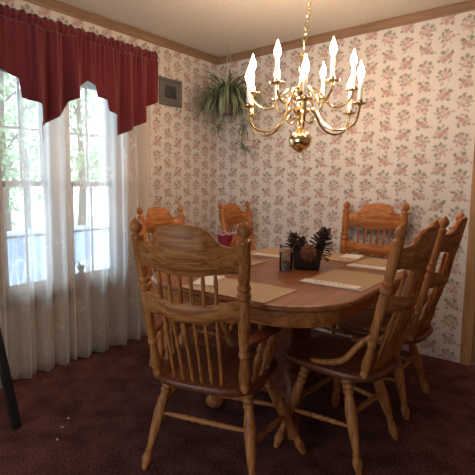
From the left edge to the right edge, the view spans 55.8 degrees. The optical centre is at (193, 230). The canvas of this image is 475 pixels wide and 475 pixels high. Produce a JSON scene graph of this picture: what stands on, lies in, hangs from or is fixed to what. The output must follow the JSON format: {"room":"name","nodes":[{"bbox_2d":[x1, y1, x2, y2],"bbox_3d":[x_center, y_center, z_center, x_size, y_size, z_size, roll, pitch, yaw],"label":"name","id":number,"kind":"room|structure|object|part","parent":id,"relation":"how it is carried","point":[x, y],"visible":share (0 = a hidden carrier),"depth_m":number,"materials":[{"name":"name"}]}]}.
{"room":"dining room","nodes":[
{"label":"dining room","id":0,"kind":"room"},
{"bbox_2d":[0,0,217,325],"bbox_3d":[-1.642,-0.231,2.360,0.120,2.462,5.600,5,8,40],"label":"wall","id":1,"kind":"structure","parent":0,"point":[182,151],"depth_m":3.94,"materials":[{"name":"paper"}]},
{"bbox_2d":[0,69,53,295],"bbox_3d":[-1.134,-0.337,2.955,0.095,1.490,0.375,5,8,40],"label":"window","id":2,"kind":"structure","parent":1,"relation":"in","point":[5,183],"depth_m":2.95,"materials":[{"name":"white plastic"}]},
{"bbox_3d":[-1.150,-0.672,2.933,0.030,0.758,0.331,5,8,40],"label":"sash","id":3,"kind":"part","parent":2,"relation":"part of","materials":[{"name":"white plastic"}]},
{"bbox_3d":[-1.122,0.029,2.982,0.030,0.718,0.331,5,8,40],"label":"sash","id":4,"kind":"part","parent":2,"relation":"part of","materials":[{"name":"white plastic"}]},
{"bbox_2d":[50,103,69,282],"bbox_3d":[-0.962,-0.356,3.139,0.105,1.490,0.130,5,8,40],"label":"trim","id":5,"kind":"structure","parent":1,"relation":"attached to","point":[55,120],"depth_m":3.11,"materials":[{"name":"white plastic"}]},
{"bbox_2d":[7,275,123,308],"bbox_3d":[-0.904,0.429,3.204,0.100,0.085,1.030,5,8,40],"label":"trim","id":6,"kind":"structure","parent":1,"relation":"attached to","point":[109,281],"depth_m":3.21,"materials":[{"name":"brown wood"}]},
{"bbox_2d":[0,4,157,141],"bbox_3d":[-0.891,-0.952,2.889,0.230,0.768,1.730,5,8,40],"label":"valance","id":7,"kind":"object","parent":1,"relation":"attached to","point":[51,60],"visible":1,"depth_m":2.87,"materials":[{"name":"fabric"}]},
{"bbox_2d":[0,71,75,388],"bbox_3d":[-1.114,-0.169,2.720,0.091,2.243,0.860,5,8,40],"label":"sheer curtain","id":8,"kind":"object","parent":7,"relation":"hanging from","point":[48,339],"visible":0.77,"depth_m":2.87,"materials":[{"name":"white fabric"}]},
{"bbox_3d":[-0.945,-0.620,2.786,0.008,0.130,0.007,0,6,-4],"label":"tassel cord","id":9,"kind":"part","parent":7,"relation":"part of","materials":[{"name":"fabric"}]},
{"bbox_2d":[70,81,149,358],"bbox_3d":[-0.587,-0.232,3.326,0.092,2.243,0.758,5,8,40],"label":"sheer curtain","id":10,"kind":"object","parent":7,"relation":"hanging from","point":[94,332],"visible":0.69,"depth_m":3.27,"materials":[{"name":"white fabric"}]},
{"bbox_2d":[68,82,116,282],"bbox_3d":[-0.788,-0.378,3.354,0.095,1.490,0.425,5,8,40],"label":"window","id":11,"kind":"structure","parent":1,"relation":"in","point":[92,86],"depth_m":3.47,"materials":[{"name":"white plastic"}]},
{"bbox_3d":[-0.804,-0.714,3.333,0.030,0.758,0.381,5,8,40],"label":"sash","id":12,"kind":"part","parent":11,"relation":"part of","materials":[{"name":"white plastic"}]},
{"bbox_3d":[-0.776,-0.013,3.382,0.030,0.718,0.381,5,8,40],"label":"sash","id":13,"kind":"part","parent":11,"relation":"part of","materials":[{"name":"white plastic"}]},
{"bbox_2d":[22,0,217,64],"bbox_3d":[-1.584,-1.416,2.187,0.022,0.067,5.600,5,8,40],"label":"trim","id":14,"kind":"structure","parent":1,"relation":"attached to","point":[55,5],"depth_m":3.37,"materials":[{"name":"brown wood"}]},
{"bbox_2d":[116,114,123,274],"bbox_3d":[-0.895,-0.365,3.113,0.018,1.555,1.020,5,8,40],"label":"trim","id":15,"kind":"structure","parent":1,"relation":"attached to","point":[120,229],"depth_m":3.49,"materials":[{"name":"white painted wood"}]},
{"bbox_2d":[159,76,181,107],"bbox_3d":[-0.200,-1.192,3.835,0.018,0.230,0.280,5,8,40],"label":"framed picture","id":16,"kind":"object","parent":1,"relation":"attached to","point":[170,92],"visible":1,"depth_m":3.83,"materials":[{"name":"grey metal"}]},
{"bbox_2d":[165,85,175,98],"bbox_3d":[-0.200,-1.195,3.835,0.002,0.105,0.140,5,8,40],"label":"print","id":17,"kind":"object","parent":16,"relation":"attached to","point":[170,90],"depth_m":3.83},
{"bbox_2d":[0,321,474,474],"bbox_3d":[0.106,1.208,1.000,4.740,0.100,5.840,5,8,40],"label":"floor","id":18,"kind":"structure","parent":0,"point":[109,398],"depth_m":2.30,"materials":[{"name":"red carpet"}]},
{"bbox_2d":[0,327,21,429],"bbox_3d":[-1.214,0.699,2.253,0.478,0.642,0.450,5,8,40],"label":"stool","id":19,"kind":"object","parent":18,"relation":"on","point":[5,375],"visible":1,"depth_m":2.28,"materials":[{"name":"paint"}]},
{"bbox_2d":[136,205,233,365],"bbox_3d":[-0.067,0.384,3.079,0.597,1.107,0.624,-6,8,-44],"label":"dining chair","id":20,"kind":"object","parent":18,"relation":"on","point":[155,217],"visible":0.24,"depth_m":3.14,"materials":[{"name":"wood"}]},
{"bbox_3d":[-0.324,0.169,3.061,0.174,0.677,0.047,5,8,36],"label":"post","id":21,"kind":"part","parent":20,"relation":"part of","materials":[{"name":"brown wood"}]},
{"bbox_3d":[-0.221,0.409,2.957,0.041,0.203,0.285,-5,8,-40],"label":"hip rail","id":22,"kind":"part","parent":20,"relation":"part of","materials":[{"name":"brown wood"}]},
{"bbox_3d":[-0.246,-0.079,3.216,0.378,0.192,0.107,-6,8,-44],"label":"crest rail","id":23,"kind":"part","parent":20,"relation":"part of","materials":[{"name":"brown wood"}]},
{"bbox_3d":[-0.065,0.143,3.312,0.047,0.677,0.174,-4,7,-35],"label":"post","id":24,"kind":"part","parent":20,"relation":"part of","materials":[{"name":"brown wood"}]},
{"bbox_3d":[-0.080,0.757,2.817,0.052,0.420,0.184,2,6,17],"label":"leg","id":25,"kind":"part","parent":20,"relation":"part of","materials":[{"name":"brown wood"}]},
{"bbox_3d":[0.000,0.708,3.277,0.052,0.419,0.160,-1,6,-15],"label":"leg","id":26,"kind":"part","parent":20,"relation":"part of","materials":[{"name":"brown wood"}]},
{"bbox_3d":[0.232,0.726,3.119,0.184,0.420,0.052,-1,6,-13],"label":"leg","id":27,"kind":"part","parent":20,"relation":"part of","materials":[{"name":"brown wood"}]},
{"bbox_2d":[129,217,305,474],"bbox_3d":[0.067,0.493,1.955,0.793,1.131,0.646,3,7,22],"label":"armchair","id":28,"kind":"object","parent":18,"relation":"on","point":[223,371],"visible":0.99,"depth_m":1.78,"materials":[{"name":"wood"}]},
{"bbox_3d":[-0.195,0.288,1.844,0.056,0.701,0.181,4,7,33],"label":"post","id":29,"kind":"part","parent":28,"relation":"part of","materials":[{"name":"brown wood"}]},
{"bbox_3d":[-0.161,0.844,2.003,0.177,0.420,0.052,-5,8,-38],"label":"leg","id":30,"kind":"part","parent":28,"relation":"part of","materials":[{"name":"brown wood"}]},
{"bbox_3d":[-0.116,0.812,2.298,0.233,0.423,0.054,6,9,44],"label":"leg","id":31,"kind":"part","parent":28,"relation":"part of","materials":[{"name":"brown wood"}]},
{"bbox_3d":[-0.033,0.068,1.665,0.433,0.201,0.119,3,7,22],"label":"crest rail","id":32,"kind":"part","parent":28,"relation":"part of","materials":[{"name":"brown wood"}]},
{"bbox_3d":[-0.015,0.303,1.735,0.418,0.108,0.088,3,7,22],"label":"rail","id":33,"kind":"part","parent":28,"relation":"part of","materials":[{"name":"brown wood"}]},
{"bbox_3d":[0.097,0.623,2.040,0.529,0.036,0.492,3,7,22],"label":"seat","id":34,"kind":"part","parent":28,"relation":"part of","materials":[{"name":"brown wood"}]},
{"bbox_3d":[0.190,0.306,1.685,0.055,0.701,0.182,1,6,12],"label":"post","id":35,"kind":"part","parent":28,"relation":"part of","materials":[{"name":"brown wood"}]},
{"bbox_3d":[0.234,0.862,1.839,0.052,0.420,0.177,-1,6,-8],"label":"leg","id":36,"kind":"part","parent":28,"relation":"part of","materials":[{"name":"brown wood"}]},
{"bbox_3d":[0.413,0.837,2.079,0.232,0.423,0.053,0,6,1],"label":"leg","id":37,"kind":"part","parent":28,"relation":"part of","materials":[{"name":"brown wood"}]},
{"bbox_2d":[217,201,262,344],"bbox_3d":[0.529,0.312,3.768,0.624,1.107,0.597,6,8,43],"label":"dining chair","id":38,"kind":"object","parent":18,"relation":"on","point":[231,214],"visible":0.2,"depth_m":3.90,"materials":[{"name":"wood"}]},
{"bbox_3d":[0.272,0.098,3.740,0.174,0.677,0.047,4,7,34],"label":"post","id":39,"kind":"part","parent":38,"relation":"part of","materials":[{"name":"brown wood"}]},
{"bbox_3d":[0.366,0.660,3.735,0.160,0.419,0.052,2,6,13],"label":"leg","id":40,"kind":"part","parent":38,"relation":"part of","materials":[{"name":"brown wood"}]},
{"bbox_3d":[0.343,-0.150,3.898,0.107,0.192,0.378,6,8,43],"label":"crest rail","id":41,"kind":"part","parent":38,"relation":"part of","materials":[{"name":"brown wood"}]},
{"bbox_3d":[0.378,0.084,3.889,0.077,0.105,0.364,6,8,43],"label":"rail","id":42,"kind":"part","parent":38,"relation":"part of","materials":[{"name":"brown wood"}]},
{"bbox_3d":[0.521,0.071,4.002,0.047,0.677,0.174,-4,8,-37],"label":"post","id":43,"kind":"part","parent":38,"relation":"part of","materials":[{"name":"brown wood"}]},
{"bbox_2d":[152,250,413,439],"bbox_3d":[0.546,0.600,2.605,1.110,0.769,1.510,5,8,40],"label":"dining table","id":44,"kind":"object","parent":18,"relation":"on","point":[306,308],"visible":0.3,"depth_m":2.17,"materials":[{"name":"wood"}]},
{"bbox_2d":[182,278,296,302],"bbox_3d":[0.205,0.267,2.076,0.460,0.003,0.300,5,8,39],"label":"placemat","id":45,"kind":"object","parent":44,"relation":"on","point":[260,293],"visible":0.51,"depth_m":2.03,"materials":[{"name":"fabric"}]},
{"bbox_2d":[193,275,224,285],"bbox_3d":[0.073,0.245,2.228,0.110,0.006,0.230,2,7,20],"label":"folded card","id":46,"kind":"object","parent":45,"relation":"on","point":[208,279],"visible":0.57,"depth_m":2.20,"materials":[{"name":"white paper"}]},
{"bbox_2d":[251,259,266,264],"bbox_3d":[0.207,0.196,2.743,0.310,0.003,0.440,5,8,40],"label":"placemat","id":47,"kind":"object","parent":44,"relation":"on","point":[253,261],"visible":0.22,"depth_m":2.78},
{"bbox_2d":[215,231,234,246],"bbox_3d":[0.204,0.090,2.920,0.127,0.168,0.127,1,6,8],"label":"vase","id":48,"kind":"object","parent":47,"relation":"on","point":[224,238],"visible":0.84,"depth_m":2.88,"materials":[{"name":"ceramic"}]},
{"bbox_2d":[251,247,289,257],"bbox_3d":[0.583,0.152,3.162,0.310,0.003,0.410,5,8,40],"label":"placemat","id":49,"kind":"object","parent":44,"relation":"on","point":[272,250],"visible":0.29,"depth_m":3.15,"materials":[{"name":"fabric"}]},
{"bbox_2d":[254,253,282,257],"bbox_3d":[0.499,0.163,3.011,0.200,0.006,0.052,5,8,40],"label":"folded card","id":50,"kind":"object","parent":49,"relation":"on","point":[262,254],"visible":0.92,"depth_m":3.01,"materials":[{"name":"white paper"}]},
{"bbox_2d":[279,244,292,270],"bbox_3d":[0.518,0.150,2.509,0.076,0.143,0.076,5,8,40],"label":"candle jar","id":51,"kind":"object","parent":44,"relation":"on","point":[283,265],"visible":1,"depth_m":2.49,"materials":[{"name":"clear glass"}]},
{"bbox_3d":[0.518,0.873,2.298,0.114,0.227,0.285,1,6,7],"label":"pedestal leg","id":52,"kind":"part","parent":44,"relation":"part of","materials":[{"name":"brown wood"}]},
{"bbox_2d":[292,248,321,269],"bbox_3d":[0.653,0.162,2.612,0.160,0.100,0.176,1,6,6],"label":"wooden box","id":53,"kind":"object","parent":44,"relation":"on","point":[297,263],"visible":0.73,"depth_m":2.53,"materials":[{"name":"brown wood"}]},
{"bbox_2d":[284,232,298,256],"bbox_3d":[0.597,0.082,2.644,0.125,0.160,0.126,-2,6,-17],"label":"pinecone","id":54,"kind":"object","parent":53,"relation":"in","point":[294,236],"visible":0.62,"depth_m":2.63,"materials":[{"name":"plant"}]},
{"bbox_2d":[292,235,308,260],"bbox_3d":[0.622,0.105,2.583,0.113,0.156,0.114,-3,7,-28],"label":"pinecone","id":55,"kind":"object","parent":53,"relation":"in","point":[302,241],"visible":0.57,"depth_m":2.57,"materials":[{"name":"plant"}]},
{"bbox_2d":[300,245,316,261],"bbox_3d":[0.646,0.128,2.505,0.096,0.103,0.118,1,6,4],"label":"pinecone","id":56,"kind":"object","parent":53,"relation":"in","point":[308,252],"visible":1,"depth_m":2.48,"materials":[{"name":"plant"}]},
{"bbox_2d":[309,227,332,261],"bbox_3d":[0.730,0.076,2.599,0.156,0.206,0.157,-3,7,-24],"label":"pinecone","id":57,"kind":"object","parent":53,"relation":"in","point":[323,233],"visible":0.81,"depth_m":2.58,"materials":[{"name":"plant"}]},
{"bbox_2d":[300,269,383,291],"bbox_3d":[0.785,0.247,2.282,0.310,0.003,0.450,5,8,40],"label":"placemat","id":58,"kind":"object","parent":44,"relation":"on","point":[366,280],"visible":0.78,"depth_m":2.29,"materials":[{"name":"fabric"}]},
{"bbox_2d":[299,278,362,290],"bbox_3d":[0.657,0.255,2.148,0.290,0.007,0.072,5,8,39],"label":"folded card","id":59,"kind":"object","parent":58,"relation":"on","point":[306,280],"visible":1,"depth_m":2.13,"materials":[{"name":"white paper"}]},
{"bbox_2d":[321,252,365,262],"bbox_3d":[0.944,0.172,2.985,0.330,0.003,0.290,5,8,40],"label":"placemat","id":60,"kind":"object","parent":44,"relation":"on","point":[335,256],"visible":0.51,"depth_m":2.91,"materials":[{"name":"fabric"}]},
{"bbox_2d":[339,254,363,259],"bbox_3d":[1.052,0.170,2.964,0.120,0.006,0.170,4,7,35],"label":"folded card","id":61,"kind":"object","parent":60,"relation":"on","point":[348,256],"visible":1,"depth_m":2.94,"materials":[{"name":"white paper"}]},
{"bbox_2d":[346,258,403,272],"bbox_3d":[1.143,0.204,2.697,0.310,0.003,0.410,5,8,40],"label":"placemat","id":62,"kind":"object","parent":44,"relation":"on","point":[378,262],"visible":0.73,"depth_m":2.73,"materials":[{"name":"fabric"}]},
{"bbox_2d":[346,263,402,271],"bbox_3d":[1.039,0.211,2.575,0.300,0.006,0.072,5,8,39],"label":"folded card","id":63,"kind":"object","parent":62,"relation":"on","point":[350,264],"visible":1,"depth_m":2.59,"materials":[{"name":"white paper"}]},
{"bbox_2d":[273,219,439,474],"bbox_3d":[0.773,0.490,2.106,0.597,1.107,0.624,-6,8,-44],"label":"dining chair","id":64,"kind":"object","parent":18,"relation":"on","point":[346,361],"visible":1,"depth_m":1.96,"materials":[{"name":"wood"}]},
{"bbox_3d":[0.472,0.831,2.139,0.184,0.420,0.052,-1,6,-13],"label":"leg","id":65,"kind":"part","parent":64,"relation":"part of","materials":[{"name":"brown wood"}]},
{"bbox_3d":[0.784,0.800,2.440,0.052,0.420,0.184,2,6,17],"label":"leg","id":66,"kind":"part","parent":64,"relation":"part of","materials":[{"name":"brown wood"}]},
{"bbox_3d":[0.645,0.518,1.958,0.285,0.203,0.041,6,8,41],"label":"hip rail","id":67,"kind":"part","parent":64,"relation":"part of","materials":[{"name":"brown wood"}]},
{"bbox_3d":[0.723,0.611,2.170,0.457,0.036,0.482,-6,8,-44],"label":"seat","id":68,"kind":"part","parent":64,"relation":"part of","materials":[{"name":"brown wood"}]},
{"bbox_3d":[0.703,0.849,1.980,0.052,0.419,0.160,-1,6,-15],"label":"leg","id":69,"kind":"part","parent":64,"relation":"part of","materials":[{"name":"brown wood"}]},
{"bbox_3d":[0.927,0.490,2.229,0.041,0.203,0.285,-5,8,-39],"label":"hip rail","id":70,"kind":"part","parent":64,"relation":"part of","materials":[{"name":"brown wood"}]},
{"bbox_3d":[0.771,0.304,1.827,0.047,0.677,0.174,-4,7,-35],"label":"post","id":71,"kind":"part","parent":64,"relation":"part of","materials":[{"name":"brown wood"}]},
{"bbox_3d":[0.937,0.825,2.206,0.160,0.419,0.052,2,6,15],"label":"leg","id":72,"kind":"part","parent":64,"relation":"part of","materials":[{"name":"brown wood"}]},
{"bbox_3d":[0.919,0.294,1.933,0.364,0.105,0.077,-6,8,-44],"label":"rail","id":73,"kind":"part","parent":64,"relation":"part of","materials":[{"name":"brown wood"}]},
{"bbox_3d":[0.954,0.068,1.874,0.378,0.192,0.107,-6,8,-44],"label":"crest rail","id":74,"kind":"part","parent":64,"relation":"part of","materials":[{"name":"brown wood"}]},
{"bbox_3d":[1.031,0.278,2.077,0.174,0.677,0.047,5,8,36],"label":"post","id":75,"kind":"part","parent":64,"relation":"part of","materials":[{"name":"brown wood"}]},
{"bbox_2d":[311,201,409,345],"bbox_3d":[1.225,0.365,3.189,0.659,1.131,0.776,-4,7,-36],"label":"armchair","id":76,"kind":"object","parent":18,"relation":"on","point":[376,216],"visible":0.29,"depth_m":3.40,"materials":[{"name":"wood"}]},
{"bbox_3d":[1.092,0.691,3.472,0.052,0.420,0.177,1,6,11],"label":"leg","id":77,"kind":"part","parent":76,"relation":"part of","materials":[{"name":"brown wood"}]},
{"bbox_3d":[1.168,0.117,3.486,0.055,0.701,0.182,4,7,31],"label":"post","id":78,"kind":"part","parent":76,"relation":"part of","materials":[{"name":"brown wood"}]},
{"bbox_3d":[1.345,0.132,3.372,0.418,0.108,0.088,6,8,42],"label":"rail","id":79,"kind":"part","parent":76,"relation":"part of","materials":[{"name":"brown wood"}]},
{"bbox_3d":[1.149,0.503,3.193,0.529,0.036,0.492,6,8,42],"label":"seat","id":80,"kind":"part","parent":76,"relation":"part of","materials":[{"name":"brown wood"}]},
{"bbox_3d":[1.378,-0.111,3.382,0.433,0.201,0.119,6,8,42],"label":"crest rail","id":81,"kind":"part","parent":76,"relation":"part of","materials":[{"name":"brown wood"}]},
{"bbox_3d":[1.478,0.147,3.209,0.181,0.701,0.056,-4,8,-37],"label":"post","id":82,"kind":"part","parent":76,"relation":"part of","materials":[{"name":"brown wood"}]},
{"bbox_2d":[331,212,467,419],"bbox_3d":[1.181,0.442,2.571,0.624,1.107,0.597,5,8,41],"label":"dining chair","id":83,"kind":"object","parent":18,"relation":"on","point":[360,324],"visible":0.74,"depth_m":2.39,"materials":[{"name":"wood"}]},
{"bbox_3d":[0.881,0.785,2.581,0.184,0.420,0.052,-2,6,-18],"label":"leg","id":84,"kind":"part","parent":83,"relation":"part of","materials":[{"name":"brown wood"}]},
{"bbox_3d":[1.127,0.563,2.631,0.482,0.036,0.457,5,8,41],"label":"seat","id":85,"kind":"part","parent":83,"relation":"part of","materials":[{"name":"brown wood"}]},
{"bbox_3d":[1.066,0.470,2.413,0.285,0.203,0.041,5,8,37],"label":"hip rail","id":86,"kind":"part","parent":83,"relation":"part of","materials":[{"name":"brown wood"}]},
{"bbox_3d":[1.125,0.801,2.441,0.052,0.419,0.160,-2,6,-19],"label":"leg","id":87,"kind":"part","parent":83,"relation":"part of","materials":[{"name":"brown wood"}]},
{"bbox_3d":[1.325,0.440,2.707,0.041,0.203,0.285,-6,8,-44],"label":"hip rail","id":88,"kind":"part","parent":83,"relation":"part of","materials":[{"name":"brown wood"}]},
{"bbox_3d":[1.339,0.775,2.684,0.160,0.419,0.052,1,6,11],"label":"leg","id":89,"kind":"part","parent":83,"relation":"part of","materials":[{"name":"brown wood"}]},
{"bbox_3d":[1.200,0.256,2.293,0.047,0.677,0.174,-5,8,-39],"label":"post","id":90,"kind":"part","parent":83,"relation":"part of","materials":[{"name":"brown wood"}]},
{"bbox_3d":[1.339,0.244,2.411,0.077,0.105,0.364,5,8,41],"label":"rail","id":91,"kind":"part","parent":83,"relation":"part of","materials":[{"name":"brown wood"}]},
{"bbox_3d":[1.439,0.227,2.563,0.174,0.677,0.047,4,7,32],"label":"post","id":92,"kind":"part","parent":83,"relation":"part of","materials":[{"name":"brown wood"}]},
{"bbox_3d":[1.377,0.018,2.354,0.107,0.192,0.378,5,8,41],"label":"crest rail","id":93,"kind":"part","parent":83,"relation":"part of","materials":[{"name":"brown wood"}]},
{"bbox_2d":[58,0,465,56],"bbox_3d":[0.114,-1.339,0.728,4.740,0.100,5.840,5,8,40],"label":"ceiling","id":94,"kind":"structure","parent":0,"point":[213,27],"depth_m":3.23,"materials":[{"name":"paint"}]},
{"bbox_2d":[181,49,270,159],"bbox_3d":[0.304,-1.111,3.840,0.770,1.014,0.757,4,7,30],"label":"spider plant","id":95,"kind":"object","parent":94,"relation":"hanging from","point":[227,98],"visible":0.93,"depth_m":3.77,"materials":[{"name":"green plant"}]},
{"bbox_3d":[0.293,-1.088,3.913,0.216,0.130,0.216,5,8,40],"label":"pot","id":96,"kind":"part","parent":95,"relation":"part of","materials":[{"name":"brown plastic"}]},
{"bbox_2d":[241,0,367,158],"bbox_3d":[0.596,-0.936,2.448,0.730,1.064,0.645,5,8,40],"label":"brass chandelier","id":97,"kind":"object","parent":94,"relation":"hanging from","point":[300,139],"visible":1,"depth_m":2.43,"materials":[{"name":"gold"}]},
{"bbox_3d":[0.290,-0.823,2.350,0.035,0.097,0.035,5,8,40],"label":"flame bulb","id":98,"kind":"part","parent":97,"relation":"part of","materials":[{"name":"white"}]},
{"bbox_2d":[247,84,250,102],"bbox_3d":[0.290,-0.720,2.361,0.021,0.110,0.021,5,8,40],"label":"candle","id":99,"kind":"object","parent":97,"relation":"on","point":[248,85],"depth_m":2.35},
{"bbox_3d":[0.331,-0.942,2.496,0.035,0.097,0.035,5,8,40],"label":"flame bulb","id":100,"kind":"part","parent":97,"relation":"part of","materials":[{"name":"white"}]},
{"bbox_2d":[251,72,254,88],"bbox_3d":[0.330,-0.839,2.507,0.021,0.110,0.021,5,8,40],"label":"candle","id":101,"kind":"object","parent":97,"relation":"on","point":[253,73],"depth_m":2.50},
{"bbox_3d":[0.432,-0.605,2.424,0.318,0.139,0.012,-2,6,-20],"label":"arm","id":102,"kind":"part","parent":97,"relation":"part of","materials":[{"name":"gold metal"}]},
{"bbox_3d":[0.463,-0.623,2.594,0.318,0.139,0.012,5,8,40],"label":"arm","id":103,"kind":"part","parent":97,"relation":"part of","materials":[{"name":"gold metal"}]},
{"bbox_3d":[0.452,-0.739,2.495,0.263,0.117,0.012,1,6,10],"label":"arm","id":104,"kind":"part","parent":97,"relation":"part of","materials":[{"name":"gold metal"}]},
{"bbox_3d":[0.421,-0.914,2.243,0.035,0.097,0.035,5,8,40],"label":"flame bulb","id":105,"kind":"part","parent":97,"relation":"part of","materials":[{"name":"white"}]},
{"bbox_2d":[275,59,279,78],"bbox_3d":[0.421,-0.811,2.254,0.021,0.110,0.021,5,8,40],"label":"candle","id":106,"kind":"object","parent":97,"relation":"on","point":[277,60],"depth_m":2.25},
{"bbox_3d":[0.547,-0.751,2.605,0.012,0.117,0.263,-2,6,-20],"label":"arm","id":107,"kind":"part","parent":97,"relation":"part of","materials":[{"name":"gold metal"}]},
{"bbox_3d":[0.501,-0.724,2.359,0.012,0.117,0.263,5,8,40],"label":"arm","id":108,"kind":"part","parent":97,"relation":"part of","materials":[{"name":"gold metal"}]},
{"bbox_3d":[0.564,-0.593,2.313,0.012,0.139,0.318,1,6,10],"label":"arm","id":109,"kind":"part","parent":97,"relation":"part of","materials":[{"name":"gold metal"}]},
{"bbox_3d":[0.538,-0.799,2.141,0.035,0.097,0.035,5,8,40],"label":"flame bulb","id":110,"kind":"part","parent":97,"relation":"part of","materials":[{"name":"white"}]},
{"bbox_2d":[303,75,307,94],"bbox_3d":[0.537,-0.697,2.152,0.021,0.110,0.021,5,8,40],"label":"candle","id":111,"kind":"object","parent":97,"relation":"on","point":[305,78],"depth_m":2.14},
{"bbox_3d":[0.626,-1.215,2.417,0.079,0.498,0.026,0,6,3],"label":"chain","id":112,"kind":"part","parent":97,"relation":"part of","materials":[{"name":"gold metal"}]},
{"bbox_3d":[0.690,-0.747,2.580,0.012,0.117,0.263,5,8,40],"label":"arm","id":113,"kind":"part","parent":97,"relation":"part of","materials":[{"name":"gold metal"}]},
{"bbox_3d":[0.645,-0.721,2.333,0.012,0.117,0.263,-2,6,-20],"label":"arm","id":114,"kind":"part","parent":97,"relation":"part of","materials":[{"name":"gold metal"}]},
{"bbox_3d":[0.771,-0.957,2.652,0.035,0.097,0.035,5,8,40],"label":"flame bulb","id":115,"kind":"part","parent":97,"relation":"part of","materials":[{"name":"white"}]},
{"bbox_2d":[321,78,324,94],"bbox_3d":[0.771,-0.854,2.663,0.021,0.110,0.021,5,8,40],"label":"candle","id":116,"kind":"object","parent":97,"relation":"on","point":[322,80],"depth_m":2.66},
{"bbox_3d":[0.758,-0.616,2.541,0.318,0.139,0.012,-2,6,-20],"label":"arm","id":117,"kind":"part","parent":97,"relation":"part of","materials":[{"name":"gold metal"}]},
{"bbox_3d":[0.739,-0.733,2.443,0.263,0.117,0.012,1,6,10],"label":"arm","id":118,"kind":"part","parent":97,"relation":"part of","materials":[{"name":"gold metal"}]},
{"bbox_2d":[330,56,334,76],"bbox_3d":[0.687,-0.805,2.206,0.021,0.110,0.021,5,8,40],"label":"candle","id":119,"kind":"object","parent":97,"relation":"on","point":[332,70],"depth_m":2.20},
{"bbox_3d":[0.727,-0.598,2.371,0.318,0.139,0.012,5,8,40],"label":"arm","id":120,"kind":"part","parent":97,"relation":"part of","materials":[{"name":"gold metal"}]},
{"bbox_3d":[0.687,-0.908,2.195,0.035,0.097,0.035,5,8,40],"label":"flame bulb","id":121,"kind":"part","parent":97,"relation":"part of","materials":[{"name":"white"}]},
{"bbox_2d":[348,93,351,109],"bbox_3d":[0.902,-0.741,2.579,0.021,0.110,0.021,5,8,40],"label":"candle","id":122,"kind":"object","parent":97,"relation":"on","point":[349,104],"depth_m":2.57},
{"bbox_2d":[351,67,355,85],"bbox_3d":[0.862,-0.827,2.411,0.021,0.110,0.021,5,8,40],"label":"candle","id":123,"kind":"object","parent":97,"relation":"on","point":[353,71],"depth_m":2.40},
{"bbox_3d":[0.862,-0.930,2.400,0.035,0.097,0.035,5,8,40],"label":"flame bulb","id":124,"kind":"part","parent":97,"relation":"part of","materials":[{"name":"white"}]},
{"bbox_2d":[358,80,362,99],"bbox_3d":[0.843,-0.707,2.261,0.021,0.110,0.021,5,8,40],"label":"candle","id":125,"kind":"object","parent":97,"relation":"on","point":[360,83],"depth_m":2.25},
{"bbox_3d":[0.844,-0.810,2.250,0.035,0.097,0.035,5,8,40],"label":"flame bulb","id":126,"kind":"part","parent":97,"relation":"part of","materials":[{"name":"white"}]},
{"bbox_2d":[217,10,474,362],"bbox_3d":[1.974,-0.290,3.021,4.740,2.462,0.120,5,8,40],"label":"wall","id":127,"kind":"structure","parent":0,"point":[413,140],"depth_m":3.40,"materials":[{"name":"paper"}]},
{"bbox_2d":[218,0,474,64],"bbox_3d":[1.932,-1.475,2.840,4.500,0.067,0.022,5,8,40],"label":"trim","id":128,"kind":"structure","parent":127,"relation":"attached to","point":[468,5],"depth_m":3.39,"materials":[{"name":"brown wood"}]},
{"bbox_2d":[459,143,474,365],"bbox_3d":[2.273,-0.087,2.772,0.943,2.114,0.138,5,8,40],"label":"trim","id":129,"kind":"structure","parent":127,"relation":"attached to","point":[467,349],"depth_m":3.06,"materials":[{"name":"brown wood"}]},
{"label":"outside","id":130,"kind":"structure","parent":0,"visible":0},
{"bbox_2d":[15,215,98,230],"bbox_3d":[-6.608,0.721,9.138,15.700,0.100,26.000,5,8,40],"label":"ground","id":131,"kind":"structure","parent":130,"point":[97,215],"depth_m":18.33,"materials":[{"name":"white"}]},
{"bbox_2d":[4,77,38,169],"bbox_3d":[-4.914,-2.362,13.125,3.055,5.207,3.162,5,8,40],"label":"leafy tree","id":132,"kind":"object","parent":131,"relation":"on","point":[12,100],"visible":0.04,"depth_m":13.13,"materials":[{"name":"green plant"}]},
{"bbox_2d":[0,72,79,230],"bbox_3d":[-3.227,-1.304,7.348,2.716,4.348,2.761,1,6,9],"label":"leafy tree","id":133,"kind":"object","parent":131,"relation":"on","point":[4,131],"visible":0.41,"depth_m":7.00,"materials":[{"name":"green plant"}]},
{"bbox_2d":[69,91,98,223],"bbox_3d":[-2.632,-2.142,10.511,2.847,5.342,2.809,5,8,40],"label":"leafy tree","id":134,"kind":"object","parent":131,"relation":"on","point":[76,109],"visible":0.19,"depth_m":10.21,"materials":[{"name":"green plant"}]},
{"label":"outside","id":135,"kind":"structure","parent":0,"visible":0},
{"bbox_3d":[-1.462,0.928,4.712,2.470,0.060,8.000,5,8,40],"label":"floor","id":136,"kind":"structure","parent":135,"visible":0},
{"bbox_2d":[11,258,34,283],"bbox_3d":[-1.444,0.614,3.749,0.280,0.768,0.480,5,8,40],"label":"wire plant stand","id":137,"kind":"object","parent":136,"relation":"on","point":[34,258],"visible":0.12,"depth_m":3.72,"materials":[{"name":"white metal"}]},
{"bbox_2d":[9,226,83,284],"bbox_3d":[-2.050,0.407,5.402,0.170,0.825,7.245,5,8,40],"label":"porch railing","id":138,"kind":"object","parent":136,"relation":"on","point":[10,232],"visible":0.04,"depth_m":5.38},
{"bbox_3d":[-2.005,0.431,5.395,0.090,0.780,0.090,5,8,40],"label":"post","id":139,"kind":"part","parent":138,"relation":"part of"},
{"bbox_3d":[-2.052,0.018,5.380,0.140,0.045,7.220,5,8,40],"label":"rail","id":140,"kind":"part","parent":138,"relation":"part of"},
{"bbox_2d":[75,217,100,272],"bbox_3d":[-1.172,0.274,5.188,0.251,1.141,0.644,5,8,40],"label":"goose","id":141,"kind":"object","parent":136,"relation":"on","point":[98,222],"visible":0.07,"depth_m":5.19,"materials":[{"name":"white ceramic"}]}
]}

